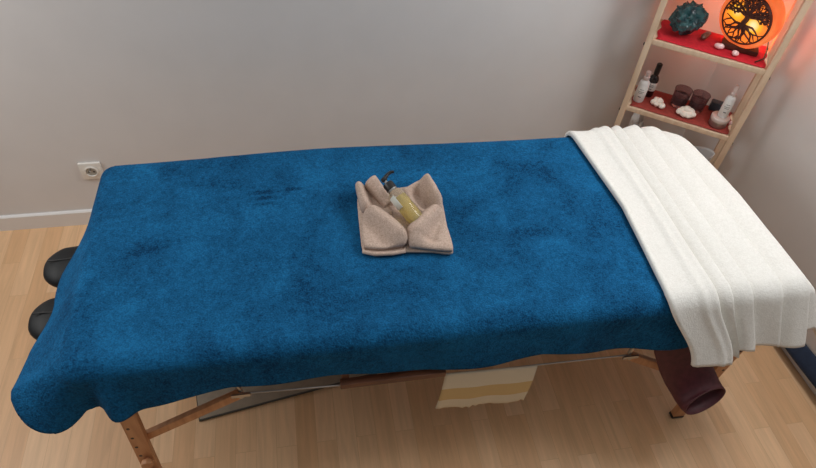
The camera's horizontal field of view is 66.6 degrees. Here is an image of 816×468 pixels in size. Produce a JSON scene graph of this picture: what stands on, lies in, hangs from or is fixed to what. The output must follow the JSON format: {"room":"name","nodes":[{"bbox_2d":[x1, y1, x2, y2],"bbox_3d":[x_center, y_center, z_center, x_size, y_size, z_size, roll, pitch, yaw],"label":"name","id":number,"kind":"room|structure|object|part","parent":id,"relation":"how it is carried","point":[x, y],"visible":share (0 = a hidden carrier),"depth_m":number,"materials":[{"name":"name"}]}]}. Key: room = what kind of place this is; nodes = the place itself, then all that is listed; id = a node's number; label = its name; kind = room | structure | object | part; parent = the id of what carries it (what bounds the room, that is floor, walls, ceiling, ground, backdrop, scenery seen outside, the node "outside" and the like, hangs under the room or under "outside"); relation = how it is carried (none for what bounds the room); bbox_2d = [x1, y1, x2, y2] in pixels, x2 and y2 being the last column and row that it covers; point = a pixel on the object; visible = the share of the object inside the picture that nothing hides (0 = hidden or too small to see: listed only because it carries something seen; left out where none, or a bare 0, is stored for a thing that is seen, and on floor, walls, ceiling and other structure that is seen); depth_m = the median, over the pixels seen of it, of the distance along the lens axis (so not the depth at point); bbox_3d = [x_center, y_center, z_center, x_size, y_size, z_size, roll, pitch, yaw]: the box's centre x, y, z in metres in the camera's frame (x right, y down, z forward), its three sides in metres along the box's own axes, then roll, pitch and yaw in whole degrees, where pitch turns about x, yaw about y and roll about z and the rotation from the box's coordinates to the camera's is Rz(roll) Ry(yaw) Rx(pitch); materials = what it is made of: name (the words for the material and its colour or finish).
{"room":"spa","nodes":[
{"label":"spa","id":0,"kind":"room"},
{"bbox_2d":[0,0,724,215],"bbox_3d":[-0.381,-1.009,1.925,3.700,2.500,0.100,-5,48,-9],"label":"wall","id":1,"kind":"structure","parent":0,"point":[111,83],"depth_m":2.34,"materials":[{"name":"grey paint"}]},
{"bbox_2d":[0,209,91,230],"bbox_3d":[-0.505,-0.146,2.769,3.573,0.078,0.012,-5,48,-9],"label":"baseboard","id":2,"kind":"structure","parent":1,"relation":"attached to","point":[72,217],"depth_m":2.60,"materials":[{"name":"white paint"}]},
{"bbox_2d":[77,162,103,179],"bbox_3d":[-1.253,-0.246,2.458,0.082,0.082,0.024,-5,48,-9],"label":"wall socket","id":3,"kind":"object","parent":1,"relation":"attached to","point":[89,170],"visible":0.94,"depth_m":2.45,"materials":[{"name":"white plastic"}]},
{"bbox_2d":[0,224,815,467],"bbox_3d":[0.047,0.954,1.900,4.200,0.060,3.000,-5,48,-9],"label":"floor","id":4,"kind":"structure","parent":0,"point":[607,412],"depth_m":2.15,"materials":[{"name":"brown wood"}]},
{"bbox_2d":[196,373,378,421],"bbox_3d":[-0.387,0.406,2.319,0.804,0.010,0.408,-12,50,-15],"label":"mat","id":5,"kind":"object","parent":4,"relation":"on","point":[257,399],"visible":0.21,"depth_m":2.16,"materials":[{"name":"grey"}]},
{"bbox_2d":[120,348,742,467],"bbox_3d":[0.068,0.215,2.070,1.930,0.688,0.802,-5,48,-9],"label":"massage table","id":6,"kind":"object","parent":4,"relation":"on","point":[139,438],"visible":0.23,"depth_m":1.69,"materials":[{"name":"brown wood"}]},
{"bbox_2d":[28,246,77,339],"bbox_3d":[-0.898,0.149,1.786,0.325,0.124,0.345,-5,48,-9],"label":"cradle","id":7,"kind":"object","parent":6,"relation":"attached to","point":[54,267],"visible":0.11,"depth_m":1.79,"materials":[{"name":"black leather"}]},
{"bbox_3d":[-0.743,0.596,1.738,0.063,0.545,0.041,-5,48,-9],"label":"leg","id":8,"kind":"part","parent":6,"relation":"part of","materials":[{"name":"brown wood"}]},
{"bbox_3d":[-0.737,0.647,1.758,0.037,0.037,0.024,-5,48,-9],"label":"knob","id":9,"kind":"part","parent":6,"relation":"part of","materials":[{"name":"brown wood"}]},
{"bbox_2d":[11,137,687,433],"bbox_3d":[-0.097,0.067,1.873,1.877,0.260,0.849,-5,48,-9],"label":"blanket","id":10,"kind":"object","parent":6,"relation":"on","point":[184,279],"visible":0.93,"depth_m":1.67,"materials":[{"name":"blue fabric"}]},
{"bbox_2d":[355,173,452,255],"bbox_3d":[-0.015,-0.062,1.779,0.260,0.073,0.293,-5,48,-9],"label":"folded towel","id":11,"kind":"object","parent":10,"relation":"on","point":[384,231],"visible":0.96,"depth_m":1.74,"materials":[{"name":"beige fabric"}]},
{"bbox_2d":[381,170,421,223],"bbox_3d":[-0.019,-0.094,1.777,0.057,0.091,0.170,-28,55,-26],"label":"oil bottle","id":12,"kind":"object","parent":11,"relation":"on","point":[398,197],"visible":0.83,"depth_m":1.75,"materials":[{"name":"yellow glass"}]},
{"bbox_3d":[-0.040,0.391,1.692,0.290,0.022,0.022,-5,48,-9],"label":"rail","id":13,"kind":"part","parent":6,"relation":"part of","materials":[{"name":"brown wood"}]},
{"bbox_2d":[435,365,537,408],"bbox_3d":[0.231,0.462,1.854,0.288,0.233,0.014,-5,48,-9],"label":"hanging cloth","id":14,"kind":"object","parent":6,"relation":"hanging from","point":[509,384],"visible":0.99,"depth_m":1.83,"materials":[{"name":"beige fabric"}]},
{"bbox_2d":[564,125,815,366],"bbox_3d":[0.885,-0.024,1.979,0.553,0.224,0.890,-5,48,-9],"label":"throw","id":15,"kind":"object","parent":6,"relation":"on","point":[728,285],"visible":0.98,"depth_m":1.78,"materials":[{"name":"white fabric"}]},
{"bbox_2d":[654,347,725,414],"bbox_3d":[0.844,0.392,1.855,0.252,0.286,0.143,35,54,25],"label":"cloth sleeve","id":16,"kind":"object","parent":6,"relation":"hanging from","point":[695,390],"visible":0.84,"depth_m":1.87,"materials":[{"name":"red fabric"}]},
{"bbox_3d":[0.997,0.446,2.015,0.107,0.548,0.033,-20,52,-21],"label":"leg","id":17,"kind":"part","parent":6,"relation":"part of","materials":[{"name":"brown wood"}]},
{"bbox_2d":[614,0,813,169],"bbox_3d":[1.093,-0.597,2.358,0.445,1.480,0.178,22,50,15],"label":"shelf unit","id":18,"kind":"object","parent":4,"relation":"on","point":[799,8],"visible":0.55,"depth_m":2.25,"materials":[{"name":"brown wood"}]},
{"bbox_2d":[628,113,643,127],"bbox_3d":[0.952,-0.430,2.641,0.106,0.231,0.120,-5,48,-9],"label":"cluster","id":19,"kind":"object","parent":18,"relation":"on","point":[636,119],"visible":0.24,"depth_m":2.61,"materials":[{"name":"white"}]},
{"bbox_2d":[630,86,731,134],"bbox_3d":[1.084,-0.497,2.467,0.384,0.003,0.162,22,50,15],"label":"cloth","id":20,"kind":"object","parent":18,"relation":"on","point":[701,119],"visible":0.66,"depth_m":2.45,"materials":[{"name":"red fabric"}]},
{"bbox_2d":[633,70,651,102],"bbox_3d":[0.924,-0.580,2.436,0.041,0.134,0.042,-5,48,-9],"label":"bottle","id":21,"kind":"object","parent":20,"relation":"on","point":[644,83],"visible":1,"depth_m":2.43,"materials":[{"name":"white plastic"}]},
{"bbox_2d":[645,63,662,96],"bbox_3d":[0.975,-0.611,2.462,0.039,0.144,0.040,-5,48,-9],"label":"bottle","id":22,"kind":"object","parent":20,"relation":"on","point":[654,78],"visible":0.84,"depth_m":2.45,"materials":[{"name":"black glass"}]},
{"bbox_2d":[650,97,664,108],"bbox_3d":[0.992,-0.519,2.455,0.050,0.031,0.060,-5,48,-9],"label":"cluster","id":23,"kind":"object","parent":20,"relation":"on","point":[657,102],"visible":1,"depth_m":2.45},
{"bbox_2d":[670,84,692,107],"bbox_3d":[1.078,-0.541,2.454,0.068,0.072,0.068,-5,48,-9],"label":"glass","id":24,"kind":"object","parent":20,"relation":"on","point":[681,95],"visible":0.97,"depth_m":2.44,"materials":[{"name":"brown glass"}]},
{"bbox_2d":[676,106,695,117],"bbox_3d":[1.086,-0.477,2.420,0.076,0.037,0.046,22,50,15],"label":"cluster","id":25,"kind":"object","parent":20,"relation":"on","point":[684,111],"visible":1,"depth_m":2.41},
{"bbox_2d":[688,89,710,112],"bbox_3d":[1.140,-0.518,2.438,0.068,0.072,0.068,-5,48,-9],"label":"glass","id":26,"kind":"object","parent":20,"relation":"on","point":[699,99],"visible":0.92,"depth_m":2.43,"materials":[{"name":"brown glass"}]},
{"bbox_2d":[708,99,722,110],"bbox_3d":[1.229,-0.507,2.459,0.062,0.036,0.030,22,50,15],"label":"box","id":27,"kind":"object","parent":20,"relation":"on","point":[715,105],"visible":0.54,"depth_m":2.45,"materials":[{"name":"black cardboard"}]},
{"bbox_2d":[709,111,729,128],"bbox_3d":[1.198,-0.439,2.392,0.069,0.040,0.069,-5,48,-9],"label":"round tin","id":28,"kind":"object","parent":20,"relation":"on","point":[715,121],"visible":0.88,"depth_m":2.37,"materials":[{"name":"grey"}]},
{"bbox_2d":[718,85,739,117],"bbox_3d":[1.207,-0.498,2.327,0.036,0.136,0.037,-5,48,-9],"label":"bottle","id":29,"kind":"object","parent":28,"relation":"on","point":[729,101],"visible":1,"depth_m":2.32,"materials":[{"name":"white plastic"}]},
{"bbox_2d":[694,146,714,161],"bbox_3d":[1.196,-0.297,2.594,0.104,0.138,0.096,-5,48,-9],"label":"dish","id":30,"kind":"object","parent":18,"relation":"on","point":[707,153],"visible":0.17,"depth_m":2.57,"materials":[{"name":"white ceramic"}]},
{"bbox_2d":[656,19,766,67],"bbox_3d":[1.101,-0.694,2.252,0.384,0.003,0.162,22,50,15],"label":"cloth","id":31,"kind":"object","parent":18,"relation":"on","point":[693,40],"visible":0.66,"depth_m":2.24,"materials":[{"name":"red fabric"}]},
{"bbox_2d":[668,0,708,34],"bbox_3d":[1.006,-0.770,2.227,0.116,0.122,0.111,-5,48,-9],"label":"rock","id":32,"kind":"object","parent":31,"relation":"on","point":[687,18],"visible":1,"depth_m":2.19,"materials":[{"name":"teal stone"}]},
{"bbox_2d":[701,31,710,39],"bbox_3d":[1.082,-0.723,2.254,0.023,0.024,0.062,35,54,24],"label":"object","id":33,"kind":"object","parent":31,"relation":"on","point":[704,36],"visible":1,"depth_m":2.24,"materials":[{"name":"stone"}]},
{"bbox_2d":[714,43,724,48],"bbox_3d":[1.110,-0.670,2.213,0.034,0.021,0.023,21,49,14],"label":"stone","id":34,"kind":"object","parent":31,"relation":"on","point":[717,45],"visible":1,"depth_m":2.21,"materials":[{"name":"white stone"}]},
{"bbox_2d":[732,50,738,55],"bbox_3d":[1.154,-0.637,2.188,0.023,0.019,0.021,-5,48,-9],"label":"stone","id":35,"kind":"object","parent":31,"relation":"on","point":[734,52],"visible":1,"depth_m":2.18,"materials":[{"name":"white stone"}]},
{"bbox_2d":[719,0,785,62],"bbox_3d":[1.197,-0.752,2.162,0.125,0.217,0.211,-34,58,-30],"label":"lamp","id":36,"kind":"object","parent":31,"relation":"on","point":[745,25],"visible":1,"depth_m":2.14,"materials":[{"name":"orange"}]},
{"bbox_3d":[1.167,-0.739,2.141,0.001,0.170,0.170,-29,56,-27],"label":"lit panel","id":37,"kind":"part","parent":36,"relation":"part of","materials":[{"name":"orange"}]},
{"bbox_3d":[1.255,-0.649,2.181,0.025,0.055,0.127,28,51,20],"label":"cord","id":38,"kind":"part","parent":36,"relation":"part of","materials":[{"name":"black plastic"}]},
{"bbox_2d":[682,0,815,355],"bbox_3d":[1.582,-0.459,1.578,0.100,2.500,1.830,-7,49,-11],"label":"wall","id":39,"kind":"structure","parent":0,"point":[770,162],"depth_m":2.33,"materials":[{"name":"grey paint"}]},
{"bbox_2d":[781,347,815,395],"bbox_3d":[1.457,0.369,2.455,0.012,0.078,1.817,-7,49,-11],"label":"baseboard","id":40,"kind":"structure","parent":39,"relation":"attached to","point":[796,366],"depth_m":2.35,"materials":[{"name":"white paint"}]},
{"bbox_2d":[785,344,815,387],"bbox_3d":[1.462,0.409,2.352,0.042,0.070,0.618,-7,49,-11],"label":"mat","id":41,"kind":"object","parent":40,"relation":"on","point":[803,357],"visible":0.25,"depth_m":2.30,"materials":[{"name":"fabric"}]}
]}

